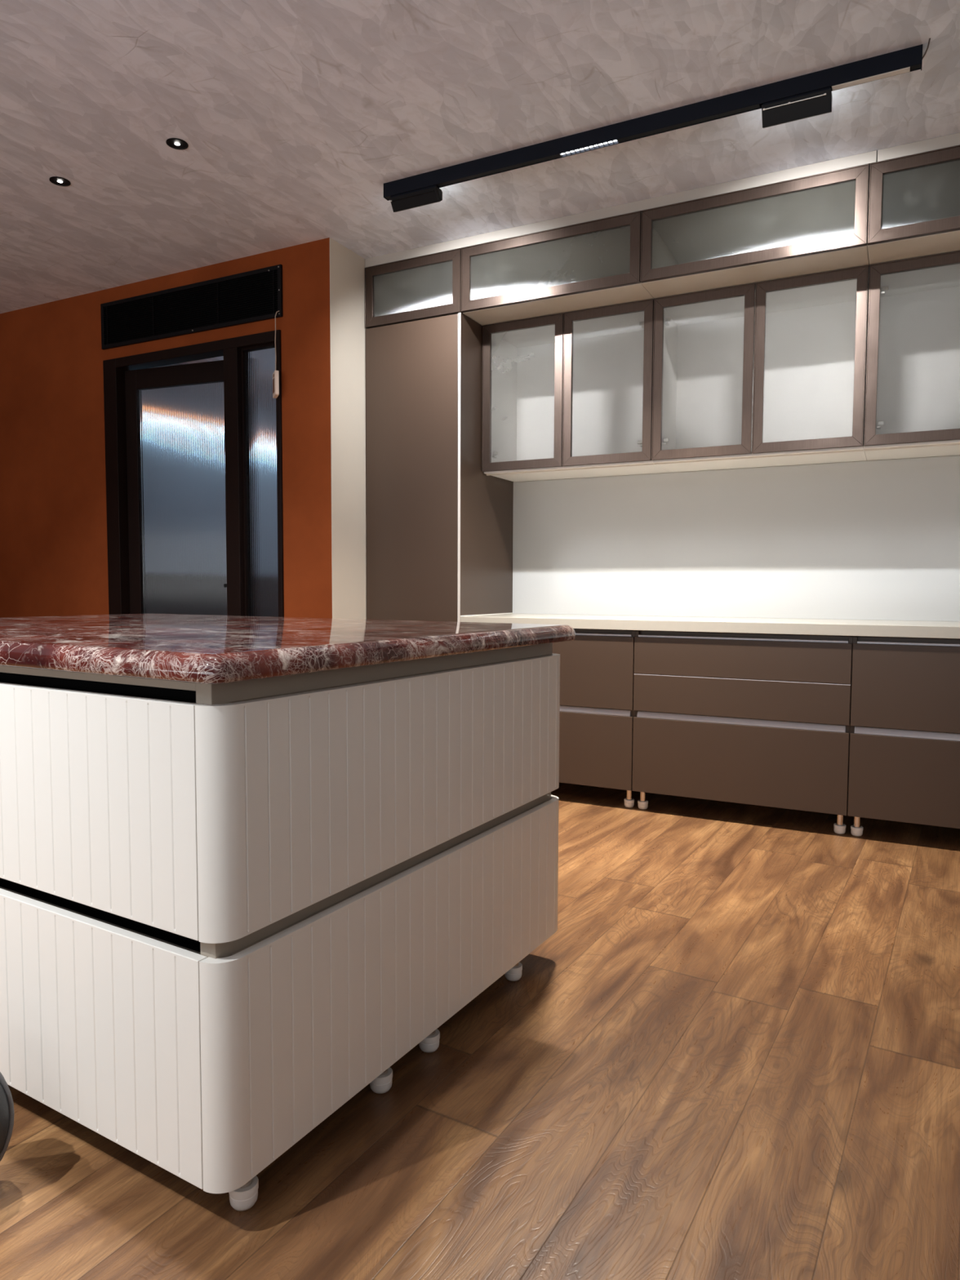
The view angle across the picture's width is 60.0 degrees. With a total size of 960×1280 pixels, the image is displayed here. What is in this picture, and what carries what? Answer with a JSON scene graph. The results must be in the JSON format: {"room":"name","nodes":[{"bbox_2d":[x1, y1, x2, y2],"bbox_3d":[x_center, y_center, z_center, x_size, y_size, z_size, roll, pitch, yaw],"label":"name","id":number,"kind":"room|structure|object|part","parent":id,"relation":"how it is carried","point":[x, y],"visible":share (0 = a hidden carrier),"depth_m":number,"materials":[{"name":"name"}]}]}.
{"room":"kitchen","nodes":[
{"label":"kitchen","id":0,"kind":"room"},
{"bbox_2d":[0,237,332,617],"bbox_3d":[-2.204,-0.659,4.971,3.338,2.744,0.120,2,4,27],"label":"wall","id":1,"kind":"structure","parent":0,"point":[54,547],"depth_m":4.94,"materials":[{"name":"paint"}]},
{"bbox_2d":[100,264,283,349],"bbox_3d":[-1.597,-1.792,4.516,1.328,0.257,0.018,2,4,27],"label":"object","id":2,"kind":"object","parent":1,"relation":"in","point":[253,295],"visible":1,"depth_m":4.49,"materials":[{"name":"black paint"}]},
{"bbox_2d":[272,311,279,398],"bbox_3d":[-1.031,-1.452,4.220,0.035,0.436,0.060,-2,4,-26],"label":"controller","id":3,"kind":"object","parent":2,"relation":"hanging from","point":[275,375],"visible":1,"depth_m":4.21,"materials":[{"name":"white plastic"}]},
{"bbox_3d":[-1.029,-1.514,4.221,0.027,0.314,0.009,-3,5,-40],"label":"cord","id":4,"kind":"part","parent":3,"relation":"part of","materials":[{"name":"white plastic"}]},
{"bbox_2d":[102,329,284,617],"bbox_3d":[-1.565,-0.439,4.685,1.308,2.339,0.191,2,4,27],"label":"door","id":5,"kind":"structure","parent":1,"relation":"in","point":[193,451],"depth_m":4.71,"materials":[{"name":"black glass"}]},
{"bbox_3d":[-1.659,-0.418,4.766,0.855,2.272,0.038,2,4,20],"label":"frame","id":6,"kind":"part","parent":5,"relation":"part of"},
{"bbox_3d":[-1.659,-0.422,4.765,0.695,2.050,0.008,2,4,20],"label":"glass","id":7,"kind":"part","parent":5,"relation":"part of","materials":[{"name":"white"}]},
{"bbox_3d":[-1.141,-0.395,4.423,0.258,2.286,0.040,2,4,27],"label":"sidelight frame","id":8,"kind":"part","parent":5,"relation":"part of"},
{"bbox_3d":[-1.142,-0.399,4.421,0.240,2.260,0.007,2,4,27],"label":"sidelight glass","id":9,"kind":"part","parent":5,"relation":"part of","materials":[{"name":"white"}]},
{"bbox_2d":[151,363,182,368],"bbox_3d":[-1.848,-0.811,7.476,0.100,2.744,4.679,2,4,27],"label":"wall","id":10,"kind":"structure","parent":0,"point":[176,363],"depth_m":6.31,"materials":[{"name":"grey paint"}]},
{"bbox_2d":[329,237,368,619],"bbox_3d":[-0.562,-0.633,4.647,0.120,2.744,1.028,2,4,27],"label":"wall","id":11,"kind":"structure","parent":0,"point":[347,268],"depth_m":4.26,"materials":[{"name":"beige paint"}]},
{"bbox_2d":[364,248,482,328],"bbox_3d":[-0.205,-1.796,4.500,0.568,0.304,0.639,2,4,27],"label":"upper cabinet","id":12,"kind":"object","parent":11,"relation":"attached to","point":[426,286],"visible":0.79,"depth_m":4.34,"materials":[{"name":"brushed bronze"},{"name":"glass"},{"name":"cream laminate"}]},
{"bbox_2d":[364,150,876,267],"bbox_3d":[0.478,-1.929,3.804,2.412,0.045,0.018,2,4,27],"label":"trim","id":13,"kind":"structure","parent":12,"relation":"on","point":[868,157],"depth_m":3.68,"materials":[{"name":"beige wood"}]},
{"bbox_2d":[0,782,959,1279],"bbox_3d":[-0.386,0.869,3.394,8.300,0.100,11.000,2,4,27],"label":"floor","id":14,"kind":"structure","parent":0,"point":[732,1051],"depth_m":1.62,"materials":[{"name":"brown wood"}]},
{"bbox_2d":[0,1071,14,1161],"bbox_3d":[-0.916,0.785,1.360,0.274,0.303,0.149,-1,4,-22],"label":"bag","id":15,"kind":"object","parent":14,"relation":"on","point":[6,1104],"visible":1,"depth_m":1.39,"materials":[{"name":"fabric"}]},
{"bbox_2d":[0,643,559,1211],"bbox_3d":[-0.816,0.445,2.215,1.715,0.886,1.220,2,4,31],"label":"kitchen island","id":16,"kind":"object","parent":14,"relation":"on","point":[228,911],"visible":0.94,"depth_m":1.45,"materials":[{"name":"white wood"}]},
{"bbox_3d":[-0.774,0.266,1.479,0.808,0.364,0.018,2,4,31],"label":"drawer","id":17,"kind":"part","parent":16,"relation":"part of","materials":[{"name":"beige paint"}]},
{"bbox_3d":[-0.776,0.662,1.503,0.808,0.367,0.018,2,4,31],"label":"drawer","id":18,"kind":"part","parent":16,"relation":"part of","materials":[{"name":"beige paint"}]},
{"bbox_2d":[228,1175,258,1211],"bbox_3d":[-0.394,0.922,1.387,0.048,0.038,0.048,2,4,31],"label":"furniture foot","id":19,"kind":"object","parent":16,"relation":"attached to","point":[244,1197],"depth_m":1.37,"materials":[{"name":"white plastic"}]},
{"bbox_3d":[-0.394,0.891,1.385,0.029,0.080,0.029,2,4,31],"label":"leg","id":20,"kind":"part","parent":16,"relation":"part of","materials":[{"name":"metal"}]},
{"bbox_2d":[0,613,575,684],"bbox_3d":[-0.815,-0.019,2.187,1.768,0.042,1.272,2,4,31],"label":"island countertop","id":21,"kind":"structure","parent":16,"relation":"on","point":[206,649],"depth_m":1.57,"materials":[{"name":"red stone"}]},
{"bbox_3d":[-0.098,0.250,1.775,0.046,0.364,1.220,2,4,31],"label":"panel","id":22,"kind":"part","parent":16,"relation":"part of","materials":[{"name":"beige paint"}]},
{"bbox_3d":[-0.100,0.646,1.799,0.046,0.367,1.220,2,4,31],"label":"panel","id":23,"kind":"part","parent":16,"relation":"part of","materials":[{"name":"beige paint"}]},
{"bbox_2d":[369,1066,392,1093],"bbox_3d":[-0.203,0.903,1.706,0.048,0.038,0.048,2,4,31],"label":"furniture foot","id":24,"kind":"object","parent":16,"relation":"attached to","point":[382,1084],"depth_m":1.69,"materials":[{"name":"white plastic"}]},
{"bbox_3d":[-0.203,0.873,1.704,0.029,0.080,0.029,2,4,31],"label":"leg","id":25,"kind":"part","parent":16,"relation":"part of","materials":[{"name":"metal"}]},
{"bbox_2d":[418,1028,439,1053],"bbox_3d":[-0.114,0.894,1.856,0.048,0.038,0.048,2,4,31],"label":"furniture foot","id":26,"kind":"object","parent":16,"relation":"attached to","point":[430,1043],"depth_m":1.84,"materials":[{"name":"white plastic"}]},
{"bbox_2d":[504,962,522,981],"bbox_3d":[0.087,0.874,2.193,0.048,0.038,0.048,2,4,31],"label":"furniture foot","id":27,"kind":"object","parent":16,"relation":"attached to","point":[514,974],"depth_m":2.17,"materials":[{"name":"white plastic"}]},
{"bbox_2d":[365,312,513,622],"bbox_3d":[-0.206,-0.450,4.583,0.572,2.386,0.636,2,4,27],"label":"tall cabinet","id":28,"kind":"object","parent":14,"relation":"on","point":[439,528],"visible":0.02,"depth_m":4.28,"materials":[{"name":"brown laminate"}]},
{"bbox_3d":[-0.356,-0.479,4.311,0.550,2.287,0.019,2,4,27],"label":"door","id":29,"kind":"part","parent":28,"relation":"part of","materials":[{"name":"brown laminate"}]},
{"bbox_3d":[0.038,-0.488,4.457,0.016,2.291,0.634,2,4,27],"label":"panel","id":30,"kind":"part","parent":28,"relation":"part of","materials":[{"name":"brown laminate"}]},
{"bbox_2d":[552,628,638,807],"bbox_3d":[0.441,0.347,4.302,0.893,0.836,0.598,2,4,27],"label":"base cabinet","id":31,"kind":"object","parent":14,"relation":"on","point":[596,720],"visible":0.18,"depth_m":3.91,"materials":[{"name":"brown laminate"}]},
{"bbox_3d":[0.311,0.141,4.030,0.889,0.339,0.018,2,4,27],"label":"drawer","id":32,"kind":"part","parent":31,"relation":"part of","materials":[{"name":"brown laminate"}]},
{"bbox_3d":[0.315,0.332,4.051,0.859,0.036,0.020,2,4,27],"label":"grip rail","id":33,"kind":"part","parent":31,"relation":"part of","materials":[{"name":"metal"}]},
{"bbox_3d":[0.309,0.513,4.053,0.889,0.343,0.018,2,4,27],"label":"drawer","id":34,"kind":"part","parent":31,"relation":"part of","materials":[{"name":"brown laminate"}]},
{"bbox_3d":[0.316,-0.026,4.029,0.859,0.024,0.020,2,4,27],"label":"grip rail","id":35,"kind":"part","parent":31,"relation":"part of","materials":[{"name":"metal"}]},
{"bbox_3d":[0.705,0.737,3.927,0.029,0.085,0.029,2,4,27],"label":"leg","id":36,"kind":"part","parent":31,"relation":"part of","materials":[{"name":"metal"}]},
{"bbox_2d":[624,798,634,807],"bbox_3d":[0.705,0.770,3.929,0.048,0.038,0.048,2,4,27],"label":"cabinet foot","id":37,"kind":"object","parent":31,"relation":"attached to","point":[628,802],"depth_m":3.91,"materials":[{"name":"white plastic"}]},
{"bbox_2d":[631,630,853,834],"bbox_3d":[1.247,0.375,3.893,0.915,0.836,0.598,2,4,27],"label":"base cabinet","id":38,"kind":"object","parent":14,"relation":"on","point":[758,719],"visible":0.85,"depth_m":3.61,"materials":[{"name":"brown laminate"}]},
{"bbox_2d":[637,800,648,809],"bbox_3d":[0.764,0.772,3.900,0.048,0.038,0.048,2,4,27],"label":"cabinet foot","id":39,"kind":"object","parent":38,"relation":"attached to","point":[642,804],"depth_m":3.88,"materials":[{"name":"white plastic"}]},
{"bbox_3d":[0.764,0.739,3.897,0.029,0.085,0.029,2,4,27],"label":"leg","id":40,"kind":"part","parent":38,"relation":"part of","materials":[{"name":"metal"}]},
{"bbox_3d":[1.115,0.541,3.645,0.911,0.343,0.018,2,4,27],"label":"drawer","id":41,"kind":"part","parent":38,"relation":"part of","materials":[{"name":"brown laminate"}]},
{"bbox_3d":[1.121,0.360,3.643,0.881,0.036,0.020,2,4,27],"label":"grip rail","id":42,"kind":"part","parent":38,"relation":"part of","materials":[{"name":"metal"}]},
{"bbox_3d":[1.116,0.254,3.627,0.911,0.167,0.018,2,4,27],"label":"drawer","id":43,"kind":"part","parent":38,"relation":"part of","materials":[{"name":"brown laminate"}]},
{"bbox_3d":[1.122,0.002,3.621,0.881,0.024,0.020,2,4,27],"label":"grip rail","id":44,"kind":"part","parent":38,"relation":"part of","materials":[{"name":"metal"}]},
{"bbox_3d":[1.117,0.083,3.617,0.911,0.168,0.018,2,4,27],"label":"drawer","id":45,"kind":"part","parent":38,"relation":"part of","materials":[{"name":"brown laminate"}]},
{"bbox_2d":[833,822,845,834],"bbox_3d":[1.520,0.799,3.516,0.048,0.038,0.048,2,4,27],"label":"cabinet foot","id":46,"kind":"object","parent":38,"relation":"attached to","point":[839,828],"depth_m":3.50,"materials":[{"name":"white plastic"}]},
{"bbox_3d":[1.520,0.765,3.514,0.029,0.085,0.029,2,4,27],"label":"leg","id":47,"kind":"part","parent":38,"relation":"part of","materials":[{"name":"metal"}]},
{"bbox_2d":[847,635,959,836],"bbox_3d":[2.067,0.403,3.478,0.924,0.836,0.598,2,4,27],"label":"base cabinet","id":48,"kind":"object","parent":14,"relation":"on","point":[904,751],"visible":0.98,"depth_m":3.33,"materials":[{"name":"brown laminate"}]},
{"bbox_2d":[460,613,959,639],"bbox_3d":[1.262,-0.070,3.859,2.732,0.047,0.636,2,4,27],"label":"countertop","id":49,"kind":"structure","parent":48,"relation":"on","point":[865,628],"depth_m":3.66,"materials":[{"name":"stone"}]},
{"bbox_2d":[850,825,862,836],"bbox_3d":[1.579,0.801,3.486,0.048,0.038,0.048,2,4,27],"label":"cabinet foot","id":50,"kind":"object","parent":48,"relation":"attached to","point":[855,830],"depth_m":3.47,"materials":[{"name":"white plastic"}]},
{"bbox_3d":[1.579,0.767,3.484,0.029,0.085,0.029,2,4,27],"label":"leg","id":51,"kind":"part","parent":48,"relation":"part of","materials":[{"name":"metal"}]},
{"bbox_3d":[1.935,0.570,3.229,0.920,0.343,0.018,2,4,27],"label":"drawer","id":52,"kind":"part","parent":48,"relation":"part of","materials":[{"name":"brown laminate"}]},
{"bbox_3d":[1.936,0.197,3.207,0.920,0.339,0.018,2,4,27],"label":"drawer","id":53,"kind":"part","parent":48,"relation":"part of","materials":[{"name":"brown laminate"}]},
{"bbox_3d":[1.940,0.389,3.228,0.890,0.036,0.020,2,4,27],"label":"grip rail","id":54,"kind":"part","parent":48,"relation":"part of","materials":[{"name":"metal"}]},
{"bbox_3d":[1.942,0.030,3.206,0.890,0.024,0.020,2,4,27],"label":"grip rail","id":55,"kind":"part","parent":48,"relation":"part of","materials":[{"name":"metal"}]},
{"bbox_2d":[0,0,959,364],"bbox_3d":[-0.375,-1.970,3.220,8.300,0.100,11.000,2,4,27],"label":"ceiling","id":56,"kind":"structure","parent":0,"point":[294,117],"depth_m":2.99,"materials":[{"name":"paint"}]},
{"bbox_2d":[48,176,71,186],"bbox_3d":[-1.779,-1.941,3.523,0.081,0.004,0.081,2,4,27],"label":"recessed light","id":57,"kind":"object","parent":56,"relation":"in","point":[57,180],"visible":1,"depth_m":3.52,"materials":[{"name":"black metal"}]},
{"bbox_2d":[165,137,188,149],"bbox_3d":[-1.173,-1.920,3.222,0.081,0.004,0.081,2,4,27],"label":"recessed light","id":58,"kind":"object","parent":56,"relation":"in","point":[174,143],"visible":1,"depth_m":3.22,"materials":[{"name":"black metal"}]},
{"bbox_2d":[383,38,930,200],"bbox_3d":[0.504,-1.878,3.078,2.045,0.064,0.056,2,4,27],"label":"track","id":59,"kind":"object","parent":56,"relation":"attached to","point":[753,99],"visible":1,"depth_m":3.00,"materials":[{"name":"black metal"}]},
{"bbox_2d":[389,184,442,212],"bbox_3d":[-0.271,-1.858,3.502,0.230,0.062,0.054,2,4,27],"label":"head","id":60,"kind":"object","parent":59,"relation":"attached to","point":[430,194],"visible":1,"depth_m":3.49},
{"bbox_3d":[-0.285,-1.860,3.485,0.208,0.004,0.004,2,4,27],"label":"pivot rod","id":61,"kind":"part","parent":60,"relation":"part of","materials":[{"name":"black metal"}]},
{"bbox_2d":[560,139,618,156],"bbox_3d":[0.411,-1.865,3.139,0.228,0.022,0.024,2,4,27],"label":"light","id":62,"kind":"object","parent":59,"relation":"attached to","point":[612,141],"visible":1,"depth_m":3.15,"materials":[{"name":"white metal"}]},
{"bbox_2d":[761,86,831,128],"bbox_3d":[1.073,-1.805,2.822,0.220,0.074,0.054,2,4,27],"label":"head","id":63,"kind":"object","parent":59,"relation":"attached to","point":[817,102],"visible":1,"depth_m":2.81},
{"bbox_3d":[1.059,-1.813,2.804,0.198,0.004,0.004,2,4,27],"label":"pivot rod","id":64,"kind":"part","parent":63,"relation":"part of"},
{"bbox_2d":[831,66,910,90],"bbox_3d":[1.269,-1.829,2.704,0.230,0.014,0.025,2,4,27],"label":"lamp","id":65,"kind":"object","parent":59,"relation":"attached to","point":[907,69],"visible":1,"depth_m":2.70,"materials":[{"name":"white plastic"}]},
{"bbox_3d":[1.401,-1.855,2.612,0.008,0.046,0.040,0,4,-9],"label":"power cord","id":66,"kind":"part","parent":59,"relation":"part of","materials":[{"name":"plastic"}]},
{"bbox_2d":[513,455,952,621],"bbox_3d":[1.229,-0.603,4.259,3.426,2.744,0.100,2,4,27],"label":"wall","id":67,"kind":"structure","parent":0,"point":[948,455],"depth_m":4.17,"materials":[{"name":"beige paint"}]},
{"bbox_2d":[461,211,640,312],"bbox_3d":[0.451,-1.773,4.168,0.901,0.304,0.639,2,4,27],"label":"upper cabinet","id":68,"kind":"object","parent":67,"relation":"attached to","point":[605,253],"visible":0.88,"depth_m":4.07,"materials":[{"name":"grey glass"}]},
{"bbox_2d":[481,298,671,481],"bbox_3d":[0.503,-1.244,4.302,0.897,0.762,0.409,2,4,27],"label":"upper cabinet","id":69,"kind":"object","parent":67,"relation":"attached to","point":[567,395],"visible":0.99,"depth_m":4.40,"materials":[{"name":"white glass"}]},
{"bbox_3d":[0.214,-1.246,4.232,0.444,0.746,0.024,2,4,27],"label":"door","id":70,"kind":"part","parent":69,"relation":"part of","materials":[{"name":"white glass"}]},
{"bbox_2d":[462,282,653,325],"bbox_3d":[0.369,-1.613,4.017,0.900,0.006,0.227,2,4,27],"label":"board","id":71,"kind":"object","parent":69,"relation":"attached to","point":[634,292],"visible":1,"depth_m":3.98,"materials":[{"name":"beige wood"}]},
{"bbox_3d":[0.436,-0.859,4.196,0.896,0.006,0.012,2,4,27],"label":"light rail","id":72,"kind":"part","parent":69,"relation":"part of","materials":[{"name":"beige wood"}]},
{"bbox_3d":[0.615,-1.233,4.029,0.448,0.746,0.024,2,4,27],"label":"door","id":73,"kind":"part","parent":69,"relation":"part of","materials":[{"name":"white glass"}]},
{"bbox_2d":[512,455,959,621],"bbox_3d":[1.406,-0.480,4.114,2.732,0.741,0.008,2,4,27],"label":"panel","id":74,"kind":"object","parent":67,"relation":"attached to","point":[873,540],"visible":1,"depth_m":4.14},
{"bbox_2d":[640,164,869,283],"bbox_3d":[1.261,-1.745,3.757,0.914,0.304,0.639,2,4,27],"label":"upper cabinet","id":75,"kind":"object","parent":67,"relation":"attached to","point":[827,211],"visible":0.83,"depth_m":3.64,"materials":[{"name":"cream laminate"},{"name":"brushed bronze"},{"name":"glass"}]},
{"bbox_2d":[651,265,869,472],"bbox_3d":[1.311,-1.216,3.892,0.914,0.762,0.409,2,4,27],"label":"upper cabinet","id":76,"kind":"object","parent":67,"relation":"attached to","point":[771,373],"visible":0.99,"depth_m":3.95,"materials":[{"name":"glass"}]},
{"bbox_3d":[1.020,-1.218,3.824,0.454,0.746,0.024,2,4,27],"label":"door","id":77,"kind":"part","parent":76,"relation":"part of","materials":[{"name":"glass"}]},
{"bbox_2d":[641,245,869,298],"bbox_3d":[1.179,-1.584,3.607,0.913,0.006,0.227,2,4,27],"label":"board","id":78,"kind":"object","parent":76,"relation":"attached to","point":[858,256],"visible":1,"depth_m":3.57,"materials":[{"name":"beige wood"}]},
{"bbox_3d":[1.244,-0.831,3.786,0.913,0.006,0.012,2,4,27],"label":"light rail","id":79,"kind":"part","parent":76,"relation":"part of","materials":[{"name":"beige wood"}]},
{"bbox_3d":[1.428,-1.204,3.617,0.454,0.746,0.024,2,4,27],"label":"door","id":80,"kind":"part","parent":76,"relation":"part of","materials":[{"name":"glass"}]},
{"bbox_2d":[863,250,959,460],"bbox_3d":[2.127,-1.187,3.479,0.914,0.762,0.409,2,4,27],"label":"upper cabinet","id":81,"kind":"object","parent":67,"relation":"attached to","point":[913,386],"visible":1,"depth_m":3.72,"materials":[{"name":"glass"}]},
{"bbox_3d":[2.060,-0.802,3.373,0.914,0.006,0.012,2,4,27],"label":"light rail","id":82,"kind":"part","parent":81,"relation":"part of","materials":[{"name":"beige wood"}]},
{"bbox_2d":[867,230,959,265],"bbox_3d":[1.995,-1.556,3.193,0.914,0.006,0.227,2,4,27],"label":"board","id":83,"kind":"object","parent":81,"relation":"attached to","point":[948,242],"visible":1,"depth_m":3.31,"materials":[{"name":"beige wood"}]},
{"bbox_2d":[867,145,959,244],"bbox_3d":[2.077,-1.717,3.344,0.914,0.304,0.639,2,4,27],"label":"upper cabinet","id":84,"kind":"object","parent":67,"relation":"attached to","point":[918,194],"visible":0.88,"depth_m":3.30,"materials":[{"name":"beige painted board"},{"name":"brushed bronze"},{"name":"glass"}]},
{"bbox_2d":[877,132,959,161],"bbox_3d":[1.953,-1.878,3.058,0.889,0.045,0.018,2,4,27],"label":"trim","id":85,"kind":"structure","parent":84,"relation":"on","point":[953,140],"depth_m":3.19,"materials":[{"name":"beige wood"}]}
]}

